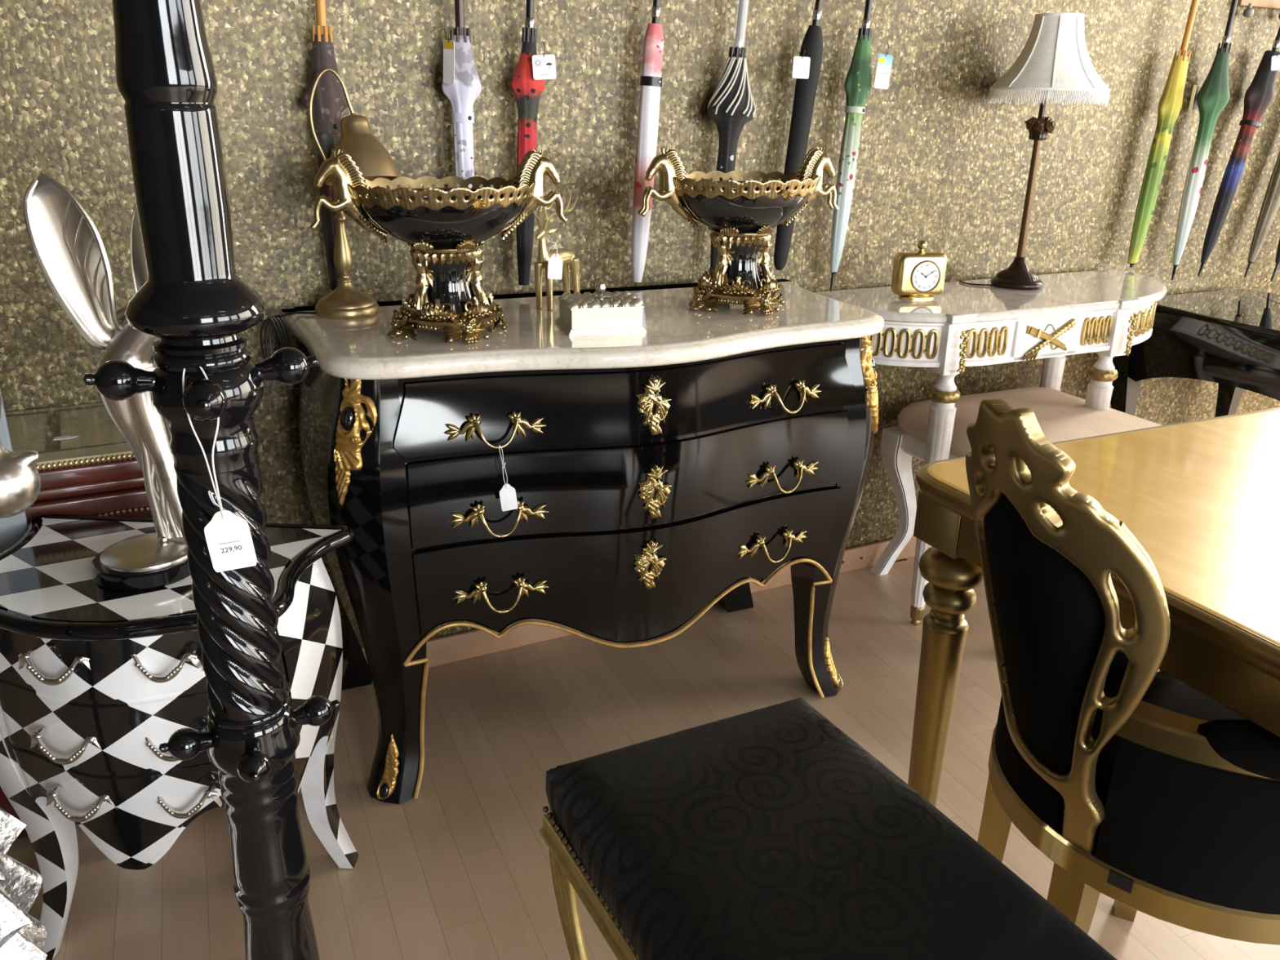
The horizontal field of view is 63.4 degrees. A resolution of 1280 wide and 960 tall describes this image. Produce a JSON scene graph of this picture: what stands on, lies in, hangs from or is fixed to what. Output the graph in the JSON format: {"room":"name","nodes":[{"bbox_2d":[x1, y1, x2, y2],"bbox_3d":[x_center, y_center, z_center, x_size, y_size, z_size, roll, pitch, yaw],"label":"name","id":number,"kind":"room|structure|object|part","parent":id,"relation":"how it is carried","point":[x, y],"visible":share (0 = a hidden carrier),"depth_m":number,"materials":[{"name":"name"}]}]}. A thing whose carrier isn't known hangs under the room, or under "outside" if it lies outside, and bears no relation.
{"room":"furniture store","nodes":[
{"label":"furniture store","id":0,"kind":"room"},
{"bbox_2d":[0,0,1279,657],"bbox_3d":[0.349,-1.015,2.381,7.800,2.750,0.110,-9,23,-26],"label":"wall","id":1,"kind":"structure","parent":0,"point":[943,166],"depth_m":2.25,"materials":[{"name":"beige paper"}]},
{"bbox_2d":[342,534,916,667],"bbox_3d":[0.354,0.262,2.795,7.800,0.068,0.019,-9,23,-26],"label":"baseboard","id":2,"kind":"structure","parent":1,"relation":"attached to","point":[454,647],"depth_m":2.48,"materials":[{"name":"brown wood"}]},
{"bbox_2d":[1237,0,1279,19],"bbox_3d":[2.013,-1.387,3.070,0.735,0.059,0.027,-9,23,-26],"label":"rail","id":3,"kind":"object","parent":1,"relation":"attached to","point":[1273,4],"visible":1,"depth_m":2.94,"materials":[{"name":"brown wood"}]},
{"bbox_2d":[1170,0,1237,279],"bbox_3d":[1.628,-1.060,2.948,0.096,0.977,0.086,3,21,4],"label":"umbrella","id":4,"kind":"object","parent":3,"relation":"hanging from","point":[1214,95],"visible":1,"depth_m":2.95,"materials":[{"name":"green fabric"}]},
{"bbox_3d":[1.654,-1.346,2.823,0.015,0.354,0.067,-7,22,-27],"label":"handle","id":5,"kind":"part","parent":4,"relation":"part of","materials":[{"name":"metal"}]},
{"bbox_2d":[1197,26,1279,275],"bbox_3d":[1.790,-0.994,3.067,0.172,0.767,0.082,-1,21,-7],"label":"umbrella","id":6,"kind":"object","parent":3,"relation":"hanging from","point":[1259,95],"visible":0.97,"depth_m":3.04,"materials":[{"name":"fabric"}]},
{"bbox_2d":[1271,45,1279,71],"bbox_3d":[1.810,-1.197,2.941,0.030,0.065,0.008,10,22,23],"label":"tag","id":7,"kind":"object","parent":6,"relation":"hanging from","point":[1275,63],"visible":1,"depth_m":2.95,"materials":[{"name":"white paper"}]},
{"bbox_3d":[1.856,-1.282,2.960,0.015,0.154,0.067,3,17,-30],"label":"handle","id":8,"kind":"part","parent":6,"relation":"part of","materials":[{"name":"metal"}]},
{"bbox_2d":[1244,151,1279,277],"bbox_3d":[2.002,-1.021,3.170,0.188,0.789,0.074,-2,21,-8],"label":"umbrella","id":9,"kind":"object","parent":3,"relation":"hanging from","point":[1271,202],"visible":1,"depth_m":3.21,"materials":[{"name":"beige fabric"}]},
{"bbox_2d":[1270,238,1279,280],"bbox_3d":[2.127,-1.032,3.235,0.185,0.809,0.075,-2,21,-8],"label":"umbrella","id":10,"kind":"object","parent":3,"relation":"hanging from","point":[1277,255],"visible":1,"depth_m":3.32,"materials":[{"name":"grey fabric"}]},
{"bbox_2d":[6,555,1279,959],"bbox_3d":[1.726,1.292,0.358,8.000,0.106,6.280,-9,23,-26],"label":"floor","id":11,"kind":"structure","parent":0,"point":[460,869],"depth_m":1.99,"materials":[{"name":"laminate"}]},
{"bbox_2d":[0,388,28,553],"bbox_3d":[-1.121,0.214,1.549,0.400,0.974,0.200,-9,23,-26],"label":"ornament","id":12,"kind":"object","parent":11,"relation":"on","point":[13,528],"visible":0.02,"depth_m":1.57,"materials":[{"name":"silver metal"}]},
{"bbox_2d":[0,390,40,518],"bbox_3d":[-0.783,0.346,1.146,0.328,1.021,0.180,-9,23,-26],"label":"ornament","id":13,"kind":"object","parent":11,"relation":"on","point":[20,477],"visible":1,"depth_m":1.07,"materials":[{"name":"metal"}]},
{"bbox_2d":[0,807,47,959],"bbox_3d":[-0.612,0.586,0.971,0.176,0.684,0.177,-9,23,-26],"label":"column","id":14,"kind":"structure","parent":11,"relation":"on","point":[23,936],"depth_m":0.91,"materials":[{"name":"silver metal"}]},
{"bbox_2d":[0,402,170,839],"bbox_3d":[-1.032,0.242,1.824,0.546,0.673,0.324,-9,23,-26],"label":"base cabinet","id":15,"kind":"object","parent":11,"relation":"on","point":[96,472],"visible":0.28,"depth_m":1.67,"materials":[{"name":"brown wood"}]},
{"bbox_2d":[53,435,78,439],"bbox_3d":[-0.942,-0.070,1.700,0.037,0.001,0.019,-9,23,-26],"label":"paper slip","id":16,"kind":"object","parent":15,"relation":"on","point":[68,437],"visible":1,"depth_m":1.70,"materials":[{"name":"white paper"}]},
{"bbox_2d":[0,514,359,959],"bbox_3d":[-0.703,0.410,1.549,0.506,0.620,0.356,2,20,3],"label":"chest","id":17,"kind":"object","parent":11,"relation":"on","point":[94,677],"visible":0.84,"depth_m":1.40,"materials":[{"name":"white paint"}]},
{"bbox_3d":[-0.885,0.433,1.499,0.079,0.603,0.080,2,20,3],"label":"leg","id":18,"kind":"part","parent":17,"relation":"part of","materials":[{"name":"white paint"}]},
{"bbox_3d":[-0.751,0.241,1.329,0.102,0.040,0.029,2,20,3],"label":"handle","id":19,"kind":"part","parent":17,"relation":"part of","materials":[{"name":"silver metal"}]},
{"bbox_3d":[-0.754,0.351,1.360,0.102,0.040,0.029,2,20,3],"label":"handle","id":20,"kind":"part","parent":17,"relation":"part of","materials":[{"name":"silver metal"}]},
{"bbox_3d":[-0.755,0.439,1.399,0.102,0.040,0.029,2,20,3],"label":"handle","id":21,"kind":"part","parent":17,"relation":"part of","materials":[{"name":"silver metal"}]},
{"bbox_3d":[-0.705,0.233,1.353,0.329,0.088,0.069,2,20,3],"label":"drawer","id":22,"kind":"part","parent":17,"relation":"part of","materials":[{"name":"wood"}]},
{"bbox_3d":[-0.708,0.331,1.381,0.332,0.105,0.057,2,20,3],"label":"drawer","id":23,"kind":"part","parent":17,"relation":"part of","materials":[{"name":"wood"}]},
{"bbox_2d":[22,172,191,591],"bbox_3d":[-0.655,-0.126,1.352,0.189,0.527,0.136,-9,23,-26],"label":"figurine","id":24,"kind":"object","parent":17,"relation":"on","point":[68,249],"visible":0.59,"depth_m":1.33,"materials":[{"name":"silver metal"}]},
{"bbox_3d":[-0.675,0.094,1.423,0.122,0.018,0.122,-9,23,-26],"label":"plate","id":25,"kind":"part","parent":24,"relation":"part of","materials":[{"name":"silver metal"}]},
{"bbox_3d":[-0.710,0.461,1.436,0.329,0.167,0.064,2,20,3],"label":"drawer","id":26,"kind":"part","parent":17,"relation":"part of","materials":[{"name":"multicoloured wood"}]},
{"bbox_3d":[-0.618,0.239,1.339,0.102,0.040,0.029,2,20,3],"label":"handle","id":27,"kind":"part","parent":17,"relation":"part of","materials":[{"name":"silver metal"}]},
{"bbox_3d":[-0.618,0.349,1.370,0.102,0.040,0.029,2,20,3],"label":"handle","id":28,"kind":"part","parent":17,"relation":"part of","materials":[{"name":"silver metal"}]},
{"bbox_3d":[-0.621,0.437,1.409,0.102,0.040,0.029,2,20,3],"label":"handle","id":29,"kind":"part","parent":17,"relation":"part of","materials":[{"name":"silver metal"}]},
{"bbox_3d":[-0.528,0.447,1.483,0.079,0.603,0.080,2,20,3],"label":"leg","id":30,"kind":"part","parent":17,"relation":"part of","materials":[{"name":"paint"}]},
{"bbox_3d":[-0.517,0.378,1.667,0.079,0.603,0.073,2,20,3],"label":"leg","id":31,"kind":"part","parent":17,"relation":"part of","materials":[{"name":"white paint"}]},
{"bbox_2d":[82,0,339,959],"bbox_3d":[-0.285,0.065,0.724,0.274,1.839,0.274,-1,21,-5],"label":"stand","id":32,"kind":"object","parent":11,"relation":"on","point":[193,299],"visible":0.94,"depth_m":0.67,"materials":[{"name":"black paint"}]},
{"bbox_2d":[182,366,257,572],"bbox_3d":[-0.270,-0.005,0.655,0.036,0.135,0.019,10,22,22],"label":"price tag","id":33,"kind":"object","parent":32,"relation":"hanging from","point":[228,539],"visible":1,"depth_m":0.67,"materials":[{"name":"white paper"}]},
{"bbox_2d":[280,278,884,804],"bbox_3d":[-0.090,0.072,2.156,1.131,0.847,0.625,-8,22,-23],"label":"commode","id":34,"kind":"object","parent":11,"relation":"on","point":[664,469],"visible":1,"depth_m":1.84,"materials":[{"name":"black paint"}]},
{"bbox_2d":[259,67,399,383],"bbox_3d":[-0.564,-0.454,1.895,0.263,0.559,0.140,4,21,7],"label":"desk lamp","id":35,"kind":"object","parent":34,"relation":"on","point":[372,158],"depth_m":1.90,"materials":[{"name":"gold metal"}]},
{"bbox_3d":[-0.677,-0.243,1.933,0.053,0.133,0.020,-3,21,-11],"label":"cable coil","id":36,"kind":"part","parent":35,"relation":"part of","materials":[{"name":"black plastic"}]},
{"bbox_3d":[-0.544,-0.602,1.844,0.080,0.246,0.011,-4,21,-15],"label":"arm","id":37,"kind":"part","parent":35,"relation":"part of","materials":[{"name":"gold metal"}]},
{"bbox_3d":[-0.549,-0.430,1.910,0.035,0.132,0.035,-9,23,-26],"label":"stem","id":38,"kind":"part","parent":35,"relation":"part of","materials":[{"name":"gold metal"}]},
{"bbox_3d":[-0.496,-0.582,1.842,0.133,0.126,0.130,-9,23,-26],"label":"lamp shade","id":39,"kind":"part","parent":35,"relation":"part of","materials":[{"name":"gold metal"}]},
{"bbox_3d":[-0.631,0.069,2.182,0.143,0.814,0.135,-8,22,-23],"label":"leg","id":40,"kind":"part","parent":34,"relation":"part of","materials":[{"name":"black paint"}]},
{"bbox_3d":[-0.458,0.207,1.820,0.143,0.814,0.135,-8,22,-23],"label":"leg","id":41,"kind":"part","parent":34,"relation":"part of","materials":[{"name":"black paint"}]},
{"bbox_2d":[310,148,568,344],"bbox_3d":[-0.331,-0.402,1.764,0.379,0.309,0.262,4,21,8],"label":"bowl","id":42,"kind":"object","parent":34,"relation":"on","point":[445,229],"visible":1,"depth_m":1.73,"materials":[{"name":"gold metal"}]},
{"bbox_2d":[360,189,525,247],"bbox_3d":[-0.331,-0.439,1.750,0.286,0.082,0.214,-8,22,-22],"label":"bowl","id":43,"kind":"object","parent":42,"relation":"on","point":[418,220],"depth_m":1.67,"materials":[{"name":"black ceramic"}]},
{"bbox_3d":[-0.333,-0.339,1.788,0.120,0.100,0.116,-8,22,-22],"label":"stem","id":44,"kind":"part","parent":42,"relation":"part of","materials":[{"name":"black ceramic"}]},
{"bbox_3d":[-0.239,-0.082,1.724,0.172,0.059,0.032,-5,13,-17],"label":"handle","id":45,"kind":"part","parent":34,"relation":"part of","materials":[{"name":"gold metal"}]},
{"bbox_3d":[-0.239,0.067,1.771,0.172,0.059,0.032,-5,25,-17],"label":"handle","id":46,"kind":"part","parent":34,"relation":"part of","materials":[{"name":"gold metal"}]},
{"bbox_3d":[-0.245,0.205,1.840,0.172,0.061,0.027,-5,21,-17],"label":"handle","id":47,"kind":"part","parent":34,"relation":"part of","materials":[{"name":"gold metal"}]},
{"bbox_2d":[498,444,517,511],"bbox_3d":[-0.220,-0.003,1.732,0.031,0.119,0.009,-2,21,-9],"label":"price tag","id":48,"kind":"object","parent":34,"relation":"hanging from","point":[508,496],"visible":1,"depth_m":1.75,"materials":[{"name":"white paper"}]},
{"bbox_2d":[533,191,579,311],"bbox_3d":[-0.164,-0.445,2.014,0.058,0.217,0.122,14,24,30],"label":"deer figurine","id":49,"kind":"object","parent":34,"relation":"on","point":[571,262],"visible":0.79,"depth_m":2.00,"materials":[{"name":"gold metal"}]},
{"bbox_2d":[546,237,562,279],"bbox_3d":[-0.167,-0.419,1.964,0.029,0.075,0.035,-11,24,-29],"label":"price tag","id":50,"kind":"object","parent":49,"relation":"hanging from","point":[555,261],"visible":1,"depth_m":1.96,"materials":[{"name":"white paper"}]},
{"bbox_2d":[555,282,646,336],"bbox_3d":[-0.072,-0.316,1.867,0.142,0.081,0.122,-5,21,-15],"label":"trinket box","id":51,"kind":"object","parent":34,"relation":"on","point":[602,312],"visible":1,"depth_m":1.83,"materials":[{"name":"white ceramic"}]},
{"bbox_3d":[-0.071,-0.339,1.858,0.020,0.031,0.020,-5,21,-15],"label":"knob","id":52,"kind":"part","parent":51,"relation":"part of","materials":[{"name":"silver metal"}]},
{"bbox_3d":[-0.071,-0.326,1.863,0.142,0.016,0.117,-5,21,-15],"label":"lid","id":53,"kind":"part","parent":51,"relation":"part of","materials":[{"name":"silver metal"}]},
{"bbox_3d":[0.020,-0.141,1.829,0.909,0.124,0.084,-8,22,-23],"label":"drawer","id":54,"kind":"part","parent":34,"relation":"part of","materials":[{"name":"black paint"}]},
{"bbox_3d":[0.012,0.184,1.954,0.870,0.243,0.087,-8,22,-23],"label":"drawer","id":55,"kind":"part","parent":34,"relation":"part of","materials":[{"name":"black paint"}]},
{"bbox_3d":[0.022,-0.002,1.869,0.874,0.153,0.070,-8,22,-23],"label":"drawer","id":56,"kind":"part","parent":34,"relation":"part of","materials":[{"name":"black paint"}]},
{"bbox_3d":[0.250,-0.054,2.558,0.143,0.814,0.135,-8,22,-23],"label":"leg","id":57,"kind":"part","parent":34,"relation":"part of","materials":[{"name":"black paint"}]},
{"bbox_2d":[637,146,839,315],"bbox_3d":[0.198,-0.493,2.036,0.379,0.309,0.262,4,21,8],"label":"bowl","id":58,"kind":"object","parent":34,"relation":"on","point":[740,216],"visible":1,"depth_m":1.99,"materials":[{"name":"gold metal"}]},
{"bbox_3d":[0.197,-0.429,2.060,0.120,0.100,0.116,-8,22,-22],"label":"stem","id":59,"kind":"part","parent":58,"relation":"part of","materials":[{"name":"black ceramic"}]},
{"bbox_2d":[680,182,809,231],"bbox_3d":[0.199,-0.530,2.022,0.286,0.082,0.214,-8,22,-22],"label":"bowl","id":60,"kind":"object","parent":58,"relation":"on","point":[721,207],"depth_m":1.94,"materials":[{"name":"black ceramic"}]},
{"bbox_3d":[0.268,0.133,2.059,0.172,0.061,0.027,-11,24,-29],"label":"handle","id":61,"kind":"part","parent":34,"relation":"part of","materials":[{"name":"gold metal"}]},
{"bbox_3d":[0.280,-0.006,1.993,0.172,0.059,0.032,-11,27,-29],"label":"handle","id":62,"kind":"part","parent":34,"relation":"part of","materials":[{"name":"gold metal"}]},
{"bbox_3d":[0.279,-0.155,1.945,0.172,0.059,0.032,-11,16,-29],"label":"handle","id":63,"kind":"part","parent":34,"relation":"part of","materials":[{"name":"gold metal"}]},
{"bbox_3d":[0.423,0.085,2.196,0.143,0.814,0.135,-8,22,-23],"label":"leg","id":64,"kind":"part","parent":34,"relation":"part of","materials":[{"name":"black paint"}]},
{"bbox_2d":[538,697,1117,959],"bbox_3d":[0.274,0.683,1.043,0.419,0.479,0.996,-9,23,-26],"label":"bench","id":65,"kind":"object","parent":11,"relation":"on","point":[769,833],"visible":1,"depth_m":1.12,"materials":[{"name":"black fabric"}]},
{"bbox_3d":[0.276,0.558,0.996,0.419,0.030,0.990,-9,23,-26],"label":"seat frame","id":66,"kind":"part","parent":65,"relation":"part of","materials":[{"name":"gold metal"}]},
{"bbox_2d":[814,268,1167,625],"bbox_3d":[0.952,-0.099,2.748,1.130,0.800,0.399,-9,23,-25],"label":"console table","id":67,"kind":"object","parent":11,"relation":"on","point":[1106,313],"visible":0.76,"depth_m":2.47,"materials":[{"name":"wood"}]},
{"bbox_2d":[891,240,947,299],"bbox_3d":[0.669,-0.504,2.478,0.124,0.137,0.054,-3,21,-11],"label":"desk clock","id":68,"kind":"object","parent":67,"relation":"on","point":[921,274],"visible":1,"depth_m":2.46,"materials":[{"name":"gold metal"}]},
{"bbox_3d":[0.670,-0.553,2.460,0.024,0.033,0.024,-3,21,-11],"label":"crown","id":69,"kind":"part","parent":68,"relation":"part of","materials":[{"name":"gold metal"}]},
{"bbox_3d":[0.708,0.028,2.507,0.062,0.615,0.062,-9,23,-25],"label":"leg","id":70,"kind":"part","parent":67,"relation":"part of","materials":[{"name":"white paint"}]},
{"bbox_2d":[959,12,1111,289],"bbox_3d":[0.996,-0.808,2.583,0.278,0.646,0.278,-11,23,-29],"label":"table lamp","id":71,"kind":"object","parent":67,"relation":"on","point":[1055,57],"visible":1,"depth_m":2.45,"materials":[{"name":"white fabric"}]},
{"bbox_3d":[0.981,-0.712,2.612,0.021,0.305,0.021,-9,23,-26],"label":"stem","id":72,"kind":"part","parent":71,"relation":"part of","materials":[{"name":"brown metal"}]},
{"bbox_3d":[0.987,-0.926,2.534,0.018,0.100,0.016,-9,23,-26],"label":"stem","id":73,"kind":"part","parent":71,"relation":"part of","materials":[{"name":"brown metal"}]},
{"bbox_3d":[1.000,-1.030,2.500,0.272,0.164,0.272,-9,23,-26],"label":"lamp shade","id":74,"kind":"part","parent":71,"relation":"part of","materials":[{"name":"fabric"}]},
{"bbox_3d":[1.000,-1.031,2.500,0.279,0.171,0.279,-9,23,-26],"label":"trim","id":75,"kind":"part","parent":71,"relation":"part of","materials":[{"name":"fabric"}]},
{"bbox_3d":[0.968,-0.341,2.469,0.205,0.098,0.010,-9,23,-25],"label":"panel","id":76,"kind":"part","parent":67,"relation":"part of","materials":[{"name":"white paint"}]},
{"bbox_3d":[1.174,-0.152,3.015,0.062,0.615,0.062,-9,23,-25],"label":"leg","id":77,"kind":"part","parent":67,"relation":"part of","materials":[{"name":"white paint"}]},
{"bbox_3d":[1.174,-0.043,2.722,0.062,0.615,0.062,-9,23,-25],"label":"leg","id":78,"kind":"part","parent":67,"relation":"part of","materials":[{"name":"white paint"}]},
{"bbox_2d":[870,386,1161,576],"bbox_3d":[1.014,0.067,2.707,0.552,0.522,0.554,-8,22,-23],"label":"bench","id":79,"kind":"object","parent":11,"relation":"on","point":[1060,416],"visible":0.37,"depth_m":2.69,"materials":[{"name":"beige fabric"}]},
{"bbox_3d":[0.702,0.067,2.833,0.083,0.420,0.083,-8,22,-23],"label":"leg","id":80,"kind":"part","parent":79,"relation":"part of","materials":[{"name":"white paint"}]},
{"bbox_3d":[1.017,-0.133,2.634,0.535,0.096,0.535,-8,22,-23],"label":"seat","id":81,"kind":"part","parent":79,"relation":"part of","materials":[{"name":"beige fabric"}]},
{"bbox_2d":[907,407,1279,807],"bbox_3d":[1.540,0.448,1.368,1.920,0.762,1.480,-8,22,-24],"label":"dining table","id":82,"kind":"object","parent":11,"relation":"on","point":[1201,497],"visible":0.83,"depth_m":1.39,"materials":[{"name":"gold metal"}]},
{"bbox_3d":[0.448,0.363,1.585,0.097,0.728,0.097,-8,22,-24],"label":"leg","id":83,"kind":"part","parent":82,"relation":"part of","materials":[{"name":"gold metal"}]},
{"bbox_2d":[965,398,1279,945],"bbox_3d":[0.625,0.345,1.278,0.677,0.984,0.520,-9,23,-26],"label":"armchair","id":84,"kind":"object","parent":11,"relation":"on","point":[1144,791],"visible":1,"depth_m":1.11,"materials":[{"name":"gold metal"}]},
{"bbox_3d":[0.501,0.568,1.508,0.056,0.400,0.042,10,22,23],"label":"leg","id":85,"kind":"part","parent":84,"relation":"part of","materials":[{"name":"gold metal"}]},
{"bbox_3d":[0.429,0.172,1.111,0.151,0.369,0.169,-9,23,-26],"label":"panel","id":86,"kind":"part","parent":84,"relation":"part of","materials":[{"name":"black fabric"}]},
{"bbox_3d":[0.439,0.191,1.128,0.214,0.600,0.250,10,22,22],"label":"frame","id":87,"kind":"part","parent":84,"relation":"part of","materials":[{"name":"gold metal"}]},
{"bbox_3d":[0.488,0.651,1.286,0.126,0.400,0.042,-12,24,-31],"label":"leg","id":88,"kind":"part","parent":84,"relation":"part of","materials":[{"name":"gold metal"}]},
{"bbox_3d":[0.793,0.532,1.621,0.042,0.400,0.066,9,22,21],"label":"leg","id":89,"kind":"part","parent":84,"relation":"part of","materials":[{"name":"gold metal"}]},
{"bbox_3d":[0.709,0.405,1.347,0.486,0.041,0.486,-9,23,-26],"label":"seat rail","id":90,"kind":"part","parent":84,"relation":"part of","materials":[{"name":"gold metal"}]},
{"bbox_3d":[0.479,0.142,1.004,0.087,0.226,0.039,-9,23,-26],"label":"moulding","id":91,"kind":"part","parent":84,"relation":"part of","materials":[{"name":"gold metal"}]},
{"bbox_3d":[0.710,0.367,1.333,0.408,0.086,0.408,-9,23,-26],"label":"seat","id":92,"kind":"part","parent":84,"relation":"part of","materials":[{"name":"black fabric"}]},
{"bbox_3d":[0.731,0.276,1.117,0.417,0.038,0.140,-1,21,-6],"label":"arm rail","id":93,"kind":"part","parent":84,"relation":"part of","materials":[{"name":"gold metal"}]},
{"bbox_2d":[1110,288,1279,417],"bbox_3d":[1.847,-0.114,2.972,0.578,0.705,0.814,-8,22,-23],"label":"console table","id":94,"kind":"object","parent":11,"relation":"on","point":[1230,339],"visible":0.66,"depth_m":2.91,"materials":[{"name":"paint"}]},
{"bbox_3d":[1.474,-0.195,3.191,0.078,0.690,0.081,-8,22,-23],"label":"leg","id":95,"kind":"part","parent":94,"relation":"part of","materials":[{"name":"black paint"}]},
{"bbox_3d":[1.922,-0.259,3.385,0.078,0.690,0.081,-8,22,-23],"label":"leg","id":96,"kind":"part","parent":94,"relation":"part of","materials":[{"name":"black paint"}]},
{"bbox_3d":[0.413,-1.285,2.218,2.550,0.059,0.027,-9,23,-26],"label":"rail","id":97,"kind":"object","parent":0,"visible":0},
{"bbox_2d":[301,0,351,290],"bbox_3d":[-0.555,-0.760,1.839,0.089,0.845,0.067,9,22,21],"label":"umbrella","id":98,"kind":"object","parent":97,"relation":"hanging from","point":[329,101],"visible":0.59,"depth_m":1.86,"materials":[{"name":"brown fabric"}]},
{"bbox_3d":[-0.543,-0.956,1.750,0.017,0.414,0.069,-8,22,-27],"label":"handle","id":99,"kind":"part","parent":98,"relation":"part of","materials":[{"name":"brown wood"}]},
{"bbox_2d":[441,0,481,188],"bbox_3d":[-0.339,-0.780,1.951,0.073,0.874,0.087,0,20,-3],"label":"umbrella","id":100,"kind":"object","parent":97,"relation":"hanging from","point":[462,95],"visible":0.59,"depth_m":1.96,"materials":[{"name":"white fabric"}]},
{"bbox_2d":[443,26,454,84],"bbox_3d":[-0.354,-0.784,1.912,0.033,0.100,0.009,10,22,22],"label":"tag","id":101,"kind":"object","parent":100,"relation":"hanging from","point":[448,45],"visible":1,"depth_m":1.92,"materials":[{"name":"white paper"}]},
{"bbox_3d":[-0.320,-0.996,1.859,0.017,0.404,0.069,-9,23,-26],"label":"handle","id":102,"kind":"part","parent":100,"relation":"part of","materials":[{"name":"brown wood"}]},
{"bbox_2d":[511,0,545,285],"bbox_3d":[-0.205,-0.802,2.016,0.089,0.842,0.061,8,22,19],"label":"umbrella","id":103,"kind":"object","parent":97,"relation":"hanging from","point":[528,91],"visible":0.76,"depth_m":2.03,"materials":[{"name":"fabric"}]},
{"bbox_3d":[-0.192,-1.012,1.924,0.015,0.383,0.067,-7,22,-27],"label":"handle","id":104,"kind":"part","parent":103,"relation":"part of","materials":[{"name":"metal"}]},
{"bbox_2d":[532,41,556,79],"bbox_3d":[-0.184,-0.806,1.990,0.048,0.070,0.009,-3,21,-12],"label":"tag","id":105,"kind":"object","parent":103,"relation":"hanging from","point":[544,65],"visible":1,"depth_m":1.99,"materials":[{"name":"white paper"}]},
{"bbox_2d":[631,0,663,282],"bbox_3d":[0.037,-0.837,2.135,0.092,0.854,0.055,7,21,15],"label":"umbrella","id":106,"kind":"object","parent":97,"relation":"hanging from","point":[651,79],"visible":0.93,"depth_m":2.16,"materials":[{"name":"white fabric"}]},
{"bbox_3d":[0.054,-1.069,2.039,0.015,0.354,0.067,-6,21,-27],"label":"handle","id":107,"kind":"part","parent":106,"relation":"part of","materials":[{"name":"silver metal"}]},
{"bbox_2d":[675,36,679,77],"bbox_3d":[0.076,-0.864,2.117,0.009,0.076,0.022,-4,21,-13],"label":"tag","id":108,"kind":"object","parent":106,"relation":"hanging from","point":[675,37],"visible":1,"depth_m":2.11,"materials":[{"name":"white paper"}]},
{"bbox_2d":[706,0,755,270],"bbox_3d":[0.200,-0.876,2.226,0.113,0.857,0.102,-2,21,-7],"label":"umbrella","id":109,"kind":"object","parent":97,"relation":"hanging from","point":[731,105],"visible":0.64,"depth_m":2.22,"materials":[{"name":"black fabric"}]},
{"bbox_3d":[0.235,-1.079,2.136,0.015,0.414,0.067,-5,21,-27],"label":"handle","id":110,"kind":"part","parent":109,"relation":"part of","materials":[{"name":"silver metal"}]},
{"bbox_2d":[773,0,822,270],"bbox_3d":[0.382,-0.898,2.309,0.121,0.852,0.063,2,20,1],"label":"umbrella","id":111,"kind":"object","parent":97,"relation":"hanging from","point":[805,92],"visible":0.73,"depth_m":2.32,"materials":[{"name":"black fabric"}]},
{"bbox_2d":[791,44,810,79],"bbox_3d":[0.350,-0.906,2.243,0.042,0.068,0.009,-7,22,-23],"label":"tag","id":112,"kind":"object","parent":111,"relation":"hanging from","point":[801,66],"visible":1,"depth_m":2.25,"materials":[{"name":"white paper"}]},
{"bbox_3d":[0.415,-1.135,2.214,0.015,0.344,0.067,-3,20,-28],"label":"handle","id":113,"kind":"part","parent":111,"relation":"part of","materials":[{"name":"silver metal"}]},
{"bbox_2d":[829,0,872,291],"bbox_3d":[0.515,-0.895,2.380,0.093,0.920,0.060,7,21,14],"label":"umbrella","id":114,"kind":"object","parent":97,"relation":"hanging from","point":[858,82],"visible":0.96,"depth_m":2.40,"materials":[{"name":"green fabric"}]},
{"bbox_3d":[0.533,-1.152,2.273,0.015,0.363,0.067,-6,21,-27],"label":"handle","id":115,"kind":"part","parent":114,"relation":"part of","materials":[{"name":"metal"}]},
{"bbox_2d":[873,43,893,89],"bbox_3d":[0.552,-0.936,2.343,0.041,0.098,0.009,-9,23,-26],"label":"tag","id":116,"kind":"object","parent":114,"relation":"hanging from","point":[883,69],"visible":1,"depth_m":2.35,"materials":[{"name":"white paper"}]},
{"bbox_2d":[878,56,884,63],"bbox_3d":[0.545,-0.947,2.337,0.016,0.016,0.001,-1,20,-18],"label":"print","id":117,"kind":"object","parent":116,"relation":"on","point":[882,60],"depth_m":2.34},
{"bbox_2d":[1127,0,1199,267],"bbox_3d":[1.480,-1.044,2.863,0.114,0.900,0.066,3,21,4],"label":"umbrella","id":118,"kind":"object","parent":97,"relation":"hanging from","point":[1171,102],"visible":1,"depth_m":2.88,"materials":[{"name":"yellow fabric"}]},
{"bbox_3d":[1.509,-1.298,2.760,0.017,0.354,0.069,-4,20,-28],"label":"handle","id":119,"kind":"part","parent":118,"relation":"part of","materials":[{"name":"brown wood"}]},
{"bbox_2d":[1188,75,1197,111],"bbox_3d":[1.516,-1.058,2.836,0.008,0.093,0.031,10,22,21],"label":"tag","id":120,"kind":"object","parent":118,"relation":"hanging from","point":[1194,86],"visible":1,"depth_m":2.84,"materials":[{"name":"beige paper"}]}
]}

